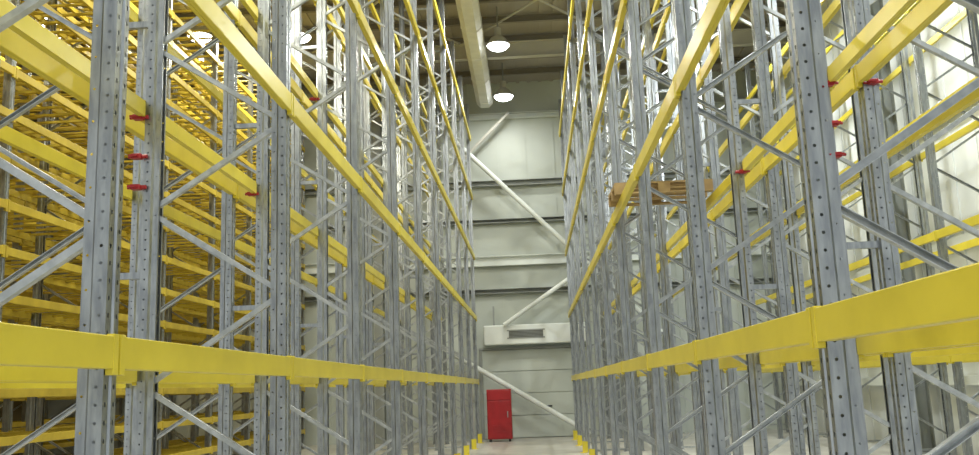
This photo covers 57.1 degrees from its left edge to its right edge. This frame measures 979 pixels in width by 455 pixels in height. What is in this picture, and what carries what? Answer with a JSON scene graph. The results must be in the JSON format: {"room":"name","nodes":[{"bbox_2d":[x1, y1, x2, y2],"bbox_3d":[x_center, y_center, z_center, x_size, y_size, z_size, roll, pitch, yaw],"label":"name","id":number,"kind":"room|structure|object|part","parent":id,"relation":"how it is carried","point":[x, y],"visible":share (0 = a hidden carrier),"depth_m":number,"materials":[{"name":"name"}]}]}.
{"room":"warehouse","nodes":[
{"label":"warehouse","id":0,"kind":"room"},
{"bbox_2d":[0,87,55,454],"bbox_3d":[-16.547,-1.377,14.804,0.230,12.500,35.000,-3,-10,2],"label":"wall","id":1,"kind":"structure","parent":0,"point":[16,413],"depth_m":29.54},
{"bbox_2d":[2,0,784,104],"bbox_3d":[-3.910,-8.107,15.452,25.600,0.150,35.200,-3,-10,2],"label":"ceiling","id":2,"kind":"structure","parent":0,"point":[503,8],"depth_m":27.67,"materials":[{"name":"grey metal"}]},
{"bbox_2d":[187,22,211,42],"bbox_3d":[-7.828,-5.659,24.369,0.670,1.320,0.670,-3,-10,2],"label":"lamp","id":3,"kind":"object","parent":2,"relation":"hanging from","point":[198,34],"visible":0.47,"depth_m":24.09,"materials":[{"name":"paint"}]},
{"bbox_2d":[301,18,311,43],"bbox_3d":[-5.213,-5.705,24.651,0.670,1.320,0.670,-3,-10,2],"label":"lamp","id":4,"kind":"object","parent":2,"relation":"hanging from","point":[308,37],"visible":0.32,"depth_m":24.47,"materials":[{"name":"paint"}]},
{"bbox_2d":[20,26,786,75],"bbox_3d":[-3.248,-5.327,28.043,25.600,0.500,0.220,-3,-10,2],"label":"rafter","id":5,"kind":"object","parent":2,"relation":"attached to","point":[740,37],"depth_m":27.84,"materials":[{"name":"grey metal"}]},
{"bbox_2d":[455,0,492,107],"bbox_3d":[-0.996,-7.589,15.112,0.588,1.202,33.000,-3,-10,2],"label":"ventilation duct","id":6,"kind":"object","parent":2,"relation":"hanging from","point":[469,13],"visible":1,"depth_m":25.91,"materials":[{"name":"metal"}]},
{"bbox_2d":[486,7,509,51],"bbox_3d":[0.226,-5.702,25.799,0.670,1.320,0.670,-3,-10,2],"label":"lamp","id":7,"kind":"object","parent":2,"relation":"hanging from","point":[497,43],"visible":1,"depth_m":25.56,"materials":[{"name":"paint"}]},
{"bbox_2d":[494,63,512,101],"bbox_3d":[0.455,-4.906,30.324,0.670,1.320,0.670,-3,-10,2],"label":"lamp","id":8,"kind":"object","parent":2,"relation":"hanging from","point":[503,94],"visible":1,"depth_m":30.08,"materials":[{"name":"paint"}]},
{"bbox_2d":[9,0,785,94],"bbox_3d":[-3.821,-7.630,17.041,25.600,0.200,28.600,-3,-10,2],"label":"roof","id":9,"kind":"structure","parent":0,"point":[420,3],"depth_m":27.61,"materials":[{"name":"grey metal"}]},
{"bbox_2d":[46,70,785,453],"bbox_3d":[-2.812,1.096,31.554,25.600,12.500,0.225,-3,-10,2],"label":"wall","id":10,"kind":"structure","parent":0,"point":[526,148],"depth_m":31.37,"materials":[{"name":"metal"}]},
{"bbox_2d":[68,101,747,138],"bbox_3d":[-3.003,-3.814,32.197,25.600,0.200,0.200,-3,-10,2],"label":"trim","id":11,"kind":"structure","parent":10,"relation":"attached to","point":[545,113],"depth_m":32.06,"materials":[{"name":"white metal"}]},
{"bbox_2d":[57,207,765,240],"bbox_3d":[-2.865,-0.075,31.532,25.600,0.140,0.200,-3,-10,2],"label":"trim","id":12,"kind":"structure","parent":10,"relation":"attached to","point":[750,209],"depth_m":31.37,"materials":[{"name":"paint"}]},
{"bbox_2d":[71,244,769,279],"bbox_3d":[-2.814,1.302,31.287,25.600,0.340,0.200,-3,-10,2],"label":"trim","id":13,"kind":"structure","parent":10,"relation":"attached to","point":[554,258],"depth_m":31.19,"materials":[{"name":"white metal"}]},
{"bbox_2d":[123,170,729,199],"bbox_3d":[-2.914,-1.403,31.768,25.600,0.200,0.200,-3,-10,2],"label":"trim","id":14,"kind":"structure","parent":10,"relation":"attached to","point":[667,175],"depth_m":31.64,"materials":[{"name":"paint"}]},
{"bbox_2d":[178,277,772,303],"bbox_3d":[-2.776,2.335,31.103,25.600,0.160,0.200,-3,-10,2],"label":"trim","id":15,"kind":"structure","parent":10,"relation":"attached to","point":[674,283],"depth_m":30.99,"materials":[{"name":"paint"}]},
{"bbox_2d":[483,306,585,345],"bbox_3d":[1.520,3.261,30.430,3.450,1.330,0.355,-3,-10,2],"label":"air conditioner","id":16,"kind":"object","parent":10,"relation":"attached to","point":[544,333],"visible":0.8,"depth_m":30.22,"materials":[{"name":"white metal"}]},
{"bbox_2d":[479,344,610,439],"bbox_3d":[1.917,5.517,30.341,4.450,3.030,0.150,-3,-10,2],"label":"door","id":17,"kind":"structure","parent":10,"relation":"in","point":[548,381],"depth_m":30.40,"materials":[{"name":"paint"}]},
{"bbox_2d":[311,0,766,53],"bbox_3d":[1.118,-6.716,21.459,13.856,0.120,12.043,-3,-10,2],"label":"roof","id":18,"kind":"structure","parent":0,"point":[533,1],"depth_m":25.63,"materials":[{"name":"grey metal"}]},
{"bbox_2d":[201,429,948,454],"bbox_3d":[-3.457,4.247,13.152,25.600,0.100,35.000,-3,-10,2],"label":"floor","id":19,"kind":"structure","parent":0,"point":[564,445],"depth_m":25.19,"materials":[{"name":"concrete"}]},
{"bbox_2d":[0,56,131,454],"bbox_3d":[-13.148,-0.330,17.396,1.180,11.100,25.380,-3,-10,2],"label":"shelving rack","id":20,"kind":"object","parent":19,"relation":"on","point":[68,442],"visible":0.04,"depth_m":25.61,"materials":[{"name":"metal"}]},
{"bbox_3d":[-12.800,0.882,24.281,1.140,11.100,0.180,-3,-10,2],"label":"upright frame","id":21,"kind":"part","parent":20,"relation":"part of","materials":[{"name":"grey metal"}]},
{"bbox_3d":[-12.661,1.367,27.035,1.140,11.100,0.180,-3,-10,2],"label":"upright frame","id":22,"kind":"part","parent":20,"relation":"part of","materials":[{"name":"grey metal"}]},
{"bbox_3d":[-12.522,1.852,29.790,1.140,11.100,0.180,-3,-10,2],"label":"upright frame","id":23,"kind":"part","parent":20,"relation":"part of","materials":[{"name":"grey metal"}]},
{"bbox_2d":[0,1,255,454],"bbox_3d":[-8.657,-0.531,17.204,1.180,11.100,25.380,-3,-10,2],"label":"shelving rack","id":24,"kind":"object","parent":19,"relation":"on","point":[199,321],"visible":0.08,"depth_m":18.61,"materials":[{"name":"yellow metal"}]},
{"bbox_3d":[-8.726,-0.773,15.827,1.140,11.100,0.180,-3,-10,2],"label":"upright frame","id":25,"kind":"part","parent":24,"relation":"part of","materials":[{"name":"grey metal"}]},
{"bbox_3d":[-8.587,-0.288,18.581,1.140,11.100,0.180,-3,-10,2],"label":"upright frame","id":26,"kind":"part","parent":24,"relation":"part of","materials":[{"name":"grey metal"}]},
{"bbox_3d":[-8.448,0.197,21.335,1.140,11.100,0.180,-3,-10,2],"label":"upright frame","id":27,"kind":"part","parent":24,"relation":"part of","materials":[{"name":"grey metal"}]},
{"bbox_3d":[-8.309,0.682,24.090,1.140,11.100,0.180,-3,-10,2],"label":"upright frame","id":28,"kind":"part","parent":24,"relation":"part of","materials":[{"name":"grey metal"}]},
{"bbox_3d":[-8.170,1.167,26.844,1.140,11.100,0.180,-3,-10,2],"label":"upright frame","id":29,"kind":"part","parent":24,"relation":"part of","materials":[{"name":"grey metal"}]},
{"bbox_3d":[-8.030,1.652,29.598,1.140,11.100,0.180,-3,-10,2],"label":"upright frame","id":30,"kind":"part","parent":24,"relation":"part of","materials":[{"name":"grey metal"}]},
{"bbox_2d":[0,0,304,454],"bbox_3d":[-7.260,-0.593,17.144,1.180,11.100,25.380,-3,-10,2],"label":"shelving rack","id":31,"kind":"object","parent":19,"relation":"on","point":[34,308],"visible":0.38,"depth_m":18.30,"materials":[{"name":"metal"}]},
{"bbox_3d":[-7.468,-1.321,13.013,1.140,11.100,0.180,-3,-10,2],"label":"upright frame","id":32,"kind":"part","parent":31,"relation":"part of","materials":[{"name":"grey metal"}]},
{"bbox_3d":[-7.329,-0.836,15.767,1.140,11.100,0.180,-3,-10,2],"label":"upright frame","id":33,"kind":"part","parent":31,"relation":"part of","materials":[{"name":"grey metal"}]},
{"bbox_3d":[-7.190,-0.350,18.521,1.140,11.100,0.180,-3,-10,2],"label":"upright frame","id":34,"kind":"part","parent":31,"relation":"part of","materials":[{"name":"grey metal"}]},
{"bbox_3d":[-7.051,0.135,21.276,1.140,11.100,0.180,-3,-10,2],"label":"upright frame","id":35,"kind":"part","parent":31,"relation":"part of","materials":[{"name":"grey metal"}]},
{"bbox_3d":[-6.912,0.620,24.030,1.140,11.100,0.180,-3,-10,2],"label":"upright frame","id":36,"kind":"part","parent":31,"relation":"part of","materials":[{"name":"grey metal"}]},
{"bbox_3d":[-6.772,1.105,26.784,1.140,11.100,0.180,-3,-10,2],"label":"upright frame","id":37,"kind":"part","parent":31,"relation":"part of","materials":[{"name":"grey metal"}]},
{"bbox_3d":[-6.633,1.590,29.538,1.140,11.100,0.180,-3,-10,2],"label":"upright frame","id":38,"kind":"part","parent":31,"relation":"part of","materials":[{"name":"grey metal"}]},
{"bbox_2d":[161,100,180,441],"bbox_3d":[-11.120,1.402,31.404,0.440,12.450,0.440,-3,-10,2],"label":"steel column","id":39,"kind":"structure","parent":19,"relation":"on","point":[171,396],"depth_m":30.67,"materials":[{"name":"metal"}]},
{"bbox_2d":[0,0,442,454],"bbox_3d":[-2.992,-1.029,15.582,1.400,11.100,28.180,-3,-10,2],"label":"rack","id":40,"kind":"object","parent":19,"relation":"on","point":[12,45],"visible":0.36,"depth_m":10.12,"materials":[{"name":"grey metal"}]},
{"bbox_3d":[-3.520,-2.479,7.324,1.140,11.100,0.180,-3,-10,2],"label":"upright frame","id":41,"kind":"part","parent":40,"relation":"part of","materials":[{"name":"grey metal"}]},
{"bbox_3d":[-3.381,-1.994,10.079,1.140,11.100,0.180,-3,-10,2],"label":"upright frame","id":42,"kind":"part","parent":40,"relation":"part of","materials":[{"name":"grey metal"}]},
{"bbox_3d":[-3.241,-1.509,12.833,1.140,11.100,0.180,-3,-10,2],"label":"upright frame","id":43,"kind":"part","parent":40,"relation":"part of","materials":[{"name":"grey metal"}]},
{"bbox_3d":[-3.102,-1.024,15.587,1.140,11.100,0.180,-3,-10,2],"label":"upright frame","id":44,"kind":"part","parent":40,"relation":"part of","materials":[{"name":"grey metal"}]},
{"bbox_3d":[-2.963,-0.539,18.341,1.140,11.100,0.180,-3,-10,2],"label":"upright frame","id":45,"kind":"part","parent":40,"relation":"part of","materials":[{"name":"grey metal"}]},
{"bbox_3d":[-2.824,-0.054,21.095,1.140,11.100,0.180,-3,-10,2],"label":"upright frame","id":46,"kind":"part","parent":40,"relation":"part of","materials":[{"name":"grey metal"}]},
{"bbox_3d":[-2.684,0.431,23.849,1.140,11.100,0.180,-3,-10,2],"label":"upright frame","id":47,"kind":"part","parent":40,"relation":"part of","materials":[{"name":"grey metal"}]},
{"bbox_3d":[-2.545,0.916,26.604,1.140,11.100,0.180,-3,-10,2],"label":"upright frame","id":48,"kind":"part","parent":40,"relation":"part of","materials":[{"name":"grey metal"}]},
{"bbox_3d":[-2.406,1.401,29.358,1.140,11.100,0.180,-3,-10,2],"label":"upright frame","id":49,"kind":"part","parent":40,"relation":"part of","materials":[{"name":"grey metal"}]},
{"bbox_2d":[0,0,483,454],"bbox_3d":[-1.737,-1.085,15.529,1.345,11.100,28.240,-3,-10,2],"label":"rack","id":50,"kind":"object","parent":19,"relation":"on","point":[96,357],"visible":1,"depth_m":7.34,"materials":[{"name":"grey metal"}]},
{"bbox_3d":[-2.302,-3.025,4.512,1.140,11.100,0.180,-3,-10,2],"label":"upright frame","id":51,"kind":"part","parent":50,"relation":"part of","materials":[{"name":"grey metal"}]},
{"bbox_3d":[-2.163,-2.540,7.266,1.140,11.100,0.180,-3,-10,2],"label":"upright frame","id":52,"kind":"part","parent":50,"relation":"part of","materials":[{"name":"grey metal"}]},
{"bbox_3d":[-2.023,-2.055,10.021,1.140,11.100,0.180,-3,-10,2],"label":"upright frame","id":53,"kind":"part","parent":50,"relation":"part of","materials":[{"name":"grey metal"}]},
{"bbox_3d":[-1.884,-1.570,12.775,1.140,11.100,0.180,-3,-10,2],"label":"upright frame","id":54,"kind":"part","parent":50,"relation":"part of","materials":[{"name":"grey metal"}]},
{"bbox_3d":[-1.745,-1.085,15.529,1.140,11.100,0.180,-3,-10,2],"label":"upright frame","id":55,"kind":"part","parent":50,"relation":"part of","materials":[{"name":"grey metal"}]},
{"bbox_3d":[-1.606,-0.600,18.283,1.140,11.100,0.180,-3,-10,2],"label":"upright frame","id":56,"kind":"part","parent":50,"relation":"part of","materials":[{"name":"grey metal"}]},
{"bbox_3d":[-1.466,-0.115,21.037,1.140,11.100,0.180,-3,-10,2],"label":"upright frame","id":57,"kind":"part","parent":50,"relation":"part of","materials":[{"name":"grey metal"}]},
{"bbox_3d":[-1.327,0.370,23.791,1.140,11.100,0.180,-3,-10,2],"label":"upright frame","id":58,"kind":"part","parent":50,"relation":"part of","materials":[{"name":"grey metal"}]},
{"bbox_3d":[-1.188,0.856,26.546,1.140,11.100,0.180,-3,-10,2],"label":"upright frame","id":59,"kind":"part","parent":50,"relation":"part of","materials":[{"name":"grey metal"}]},
{"bbox_3d":[-1.049,1.341,29.300,1.140,11.100,0.180,-3,-10,2],"label":"upright frame","id":60,"kind":"part","parent":50,"relation":"part of","materials":[{"name":"grey metal"}]},
{"bbox_2d":[371,85,385,443],"bbox_3d":[-3.834,1.077,31.093,0.440,12.450,0.440,-3,-10,2],"label":"steel column","id":61,"kind":"structure","parent":19,"relation":"on","point":[379,331],"depth_m":30.75,"materials":[{"name":"grey metal"}]},
{"bbox_2d":[486,389,512,441],"bbox_3d":[0.328,6.016,28.841,0.780,1.640,0.545,-3,-10,2],"label":"tall cabinet","id":62,"kind":"object","parent":19,"relation":"on","point":[499,402],"visible":1,"depth_m":28.61,"materials":[{"name":"metal"}]},
{"bbox_2d":[558,0,978,454],"bbox_3d":[2.414,-1.265,15.381,1.480,11.100,28.240,-3,-10,2],"label":"rack","id":63,"kind":"object","parent":19,"relation":"on","point":[940,309],"visible":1,"depth_m":7.44,"materials":[{"name":"grey metal"}]},
{"bbox_3d":[3.050,1.163,29.154,1.140,11.100,0.180,-3,-10,2],"label":"upright frame","id":64,"kind":"part","parent":63,"relation":"part of","materials":[{"name":"grey metal"}]},
{"bbox_3d":[2.911,0.678,26.400,1.140,11.100,0.180,-3,-10,2],"label":"upright frame","id":65,"kind":"part","parent":63,"relation":"part of","materials":[{"name":"grey metal"}]},
{"bbox_3d":[2.772,0.193,23.646,1.140,11.100,0.180,-3,-10,2],"label":"upright frame","id":66,"kind":"part","parent":63,"relation":"part of","materials":[{"name":"grey metal"}]},
{"bbox_3d":[2.632,-0.292,20.892,1.140,11.100,0.180,-3,-10,2],"label":"upright frame","id":67,"kind":"part","parent":63,"relation":"part of","materials":[{"name":"grey metal"}]},
{"bbox_3d":[2.493,-0.777,18.138,1.140,11.100,0.180,-3,-10,2],"label":"upright frame","id":68,"kind":"part","parent":63,"relation":"part of","materials":[{"name":"grey metal"}]},
{"bbox_3d":[2.354,-1.262,15.383,1.140,11.100,0.180,-3,-10,2],"label":"upright frame","id":69,"kind":"part","parent":63,"relation":"part of","materials":[{"name":"grey metal"}]},
{"bbox_3d":[2.215,-1.747,12.629,1.140,11.100,0.180,-3,-10,2],"label":"upright frame","id":70,"kind":"part","parent":63,"relation":"part of","materials":[{"name":"grey metal"}]},
{"bbox_2d":[608,179,712,206],"bbox_3d":[2.155,-0.434,11.447,1.200,0.144,0.800,-2,-10,1],"label":"wooden pallet","id":71,"kind":"object","parent":63,"relation":"on","point":[672,187],"visible":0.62,"depth_m":11.23,"materials":[{"name":"brown wood"}]},
{"bbox_3d":[2.075,-2.232,9.875,1.140,11.100,0.180,-3,-10,2],"label":"upright frame","id":72,"kind":"part","parent":63,"relation":"part of","materials":[{"name":"grey metal"}]},
{"bbox_3d":[1.936,-2.717,7.121,1.140,11.100,0.180,-3,-10,2],"label":"upright frame","id":73,"kind":"part","parent":63,"relation":"part of","materials":[{"name":"grey metal"}]},
{"bbox_3d":[1.797,-3.202,4.367,1.140,11.100,0.180,-3,-10,2],"label":"upright frame","id":74,"kind":"part","parent":63,"relation":"part of","materials":[{"name":"grey metal"}]},
{"bbox_2d":[600,0,978,454],"bbox_3d":[3.701,-1.322,15.326,1.180,11.100,28.180,-3,-10,2],"label":"rack","id":75,"kind":"object","parent":19,"relation":"on","point":[861,83],"visible":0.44,"depth_m":9.60,"materials":[{"name":"grey metal"}]},
{"bbox_3d":[4.397,1.103,29.097,1.140,11.100,0.180,-3,-10,2],"label":"upright frame","id":76,"kind":"part","parent":75,"relation":"part of","materials":[{"name":"grey metal"}]},
{"bbox_3d":[4.258,0.618,26.343,1.140,11.100,0.180,-3,-10,2],"label":"upright frame","id":77,"kind":"part","parent":75,"relation":"part of","materials":[{"name":"grey metal"}]},
{"bbox_3d":[4.119,0.133,23.588,1.140,11.100,0.180,-3,-10,2],"label":"upright frame","id":78,"kind":"part","parent":75,"relation":"part of","materials":[{"name":"grey metal"}]},
{"bbox_3d":[3.980,-0.352,20.834,1.140,11.100,0.180,-3,-10,2],"label":"upright frame","id":79,"kind":"part","parent":75,"relation":"part of","materials":[{"name":"grey metal"}]},
{"bbox_3d":[3.841,-0.837,18.080,1.140,11.100,0.180,-3,-10,2],"label":"upright frame","id":80,"kind":"part","parent":75,"relation":"part of","materials":[{"name":"grey metal"}]},
{"bbox_3d":[3.701,-1.322,15.326,1.140,11.100,0.180,-3,-10,2],"label":"upright frame","id":81,"kind":"part","parent":75,"relation":"part of","materials":[{"name":"grey metal"}]},
{"bbox_3d":[3.562,-1.807,12.572,1.140,11.100,0.180,-3,-10,2],"label":"upright frame","id":82,"kind":"part","parent":75,"relation":"part of","materials":[{"name":"grey metal"}]},
{"bbox_3d":[3.423,-2.292,9.818,1.140,11.100,0.180,-3,-10,2],"label":"upright frame","id":83,"kind":"part","parent":75,"relation":"part of","materials":[{"name":"grey metal"}]},
{"bbox_3d":[3.284,-2.777,7.064,1.140,11.100,0.180,-3,-10,2],"label":"upright frame","id":84,"kind":"part","parent":75,"relation":"part of","materials":[{"name":"grey metal"}]},
{"bbox_2d":[785,22,826,437],"bbox_3d":[9.312,-0.313,26.017,0.440,12.450,0.440,-3,-10,2],"label":"steel column","id":85,"kind":"structure","parent":19,"relation":"on","point":[785,22],"depth_m":26.01,"materials":[{"name":"grey metal"}]},
{"bbox_2d":[737,0,978,454],"bbox_3d":[7.893,-1.509,15.147,1.180,11.100,28.180,-3,-10,2],"label":"rack","id":86,"kind":"object","parent":19,"relation":"on","point":[941,232],"visible":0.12,"depth_m":17.12,"materials":[{"name":"grey metal"}]},
{"bbox_3d":[8.589,0.916,28.918,1.140,11.100,0.180,-3,-10,2],"label":"upright frame","id":87,"kind":"part","parent":86,"relation":"part of","materials":[{"name":"grey metal"}]},
{"bbox_3d":[8.450,0.431,26.164,1.140,11.100,0.180,-3,-10,2],"label":"upright frame","id":88,"kind":"part","parent":86,"relation":"part of","materials":[{"name":"grey metal"}]},
{"bbox_3d":[8.311,-0.054,23.409,1.140,11.100,0.180,-3,-10,2],"label":"upright frame","id":89,"kind":"part","parent":86,"relation":"part of","materials":[{"name":"grey metal"}]},
{"bbox_3d":[8.172,-0.539,20.655,1.140,11.100,0.180,-3,-10,2],"label":"upright frame","id":90,"kind":"part","parent":86,"relation":"part of","materials":[{"name":"grey metal"}]},
{"bbox_3d":[8.033,-1.024,17.901,1.140,11.100,0.180,-3,-10,2],"label":"upright frame","id":91,"kind":"part","parent":86,"relation":"part of","materials":[{"name":"grey metal"}]},
{"bbox_3d":[7.893,-1.509,15.147,1.140,11.100,0.180,-3,-10,2],"label":"upright frame","id":92,"kind":"part","parent":86,"relation":"part of","materials":[{"name":"grey metal"}]},
{"bbox_2d":[866,0,935,453],"bbox_3d":[9.014,-1.353,20.115,0.440,12.450,0.440,-3,-10,2],"label":"steel column","id":93,"kind":"structure","parent":19,"relation":"on","point":[922,393],"depth_m":19.85,"materials":[{"name":"grey metal"}]},
{"bbox_3d":[5.947,0.640,30.676,0.440,12.450,0.440,-3,-10,2],"label":"steel column","id":94,"kind":"structure","parent":19,"relation":"on","visible":0},
{"bbox_2d":[399,91,662,434],"bbox_3d":[1.442,0.914,30.591,8.911,12.209,0.170,-3,-10,2],"label":"wind bracing","id":95,"kind":"object","parent":94,"relation":"attached to","point":[474,159],"visible":0.44,"depth_m":30.33,"materials":[{"name":"white metal"}]},
{"bbox_2d":[769,0,978,454],"bbox_3d":[9.177,-2.525,13.706,0.225,12.500,35.000,-3,-10,2],"label":"wall","id":96,"kind":"structure","parent":0,"point":[959,201],"depth_m":19.32,"materials":[{"name":"white paint"}]},
{"bbox_2d":[791,228,978,299],"bbox_3d":[9.037,-0.525,13.208,0.180,0.180,34.700,-3,-10,2],"label":"trim","id":97,"kind":"structure","parent":96,"relation":"attached to","point":[967,236],"depth_m":18.56,"materials":[{"name":"white metal"}]},
{"bbox_2d":[799,375,978,384],"bbox_3d":[9.135,2.132,12.735,0.180,0.180,34.700,-3,-10,2],"label":"trim","id":98,"kind":"structure","parent":96,"relation":"attached to","point":[969,380],"depth_m":18.28,"materials":[{"name":"white metal"}]}
]}

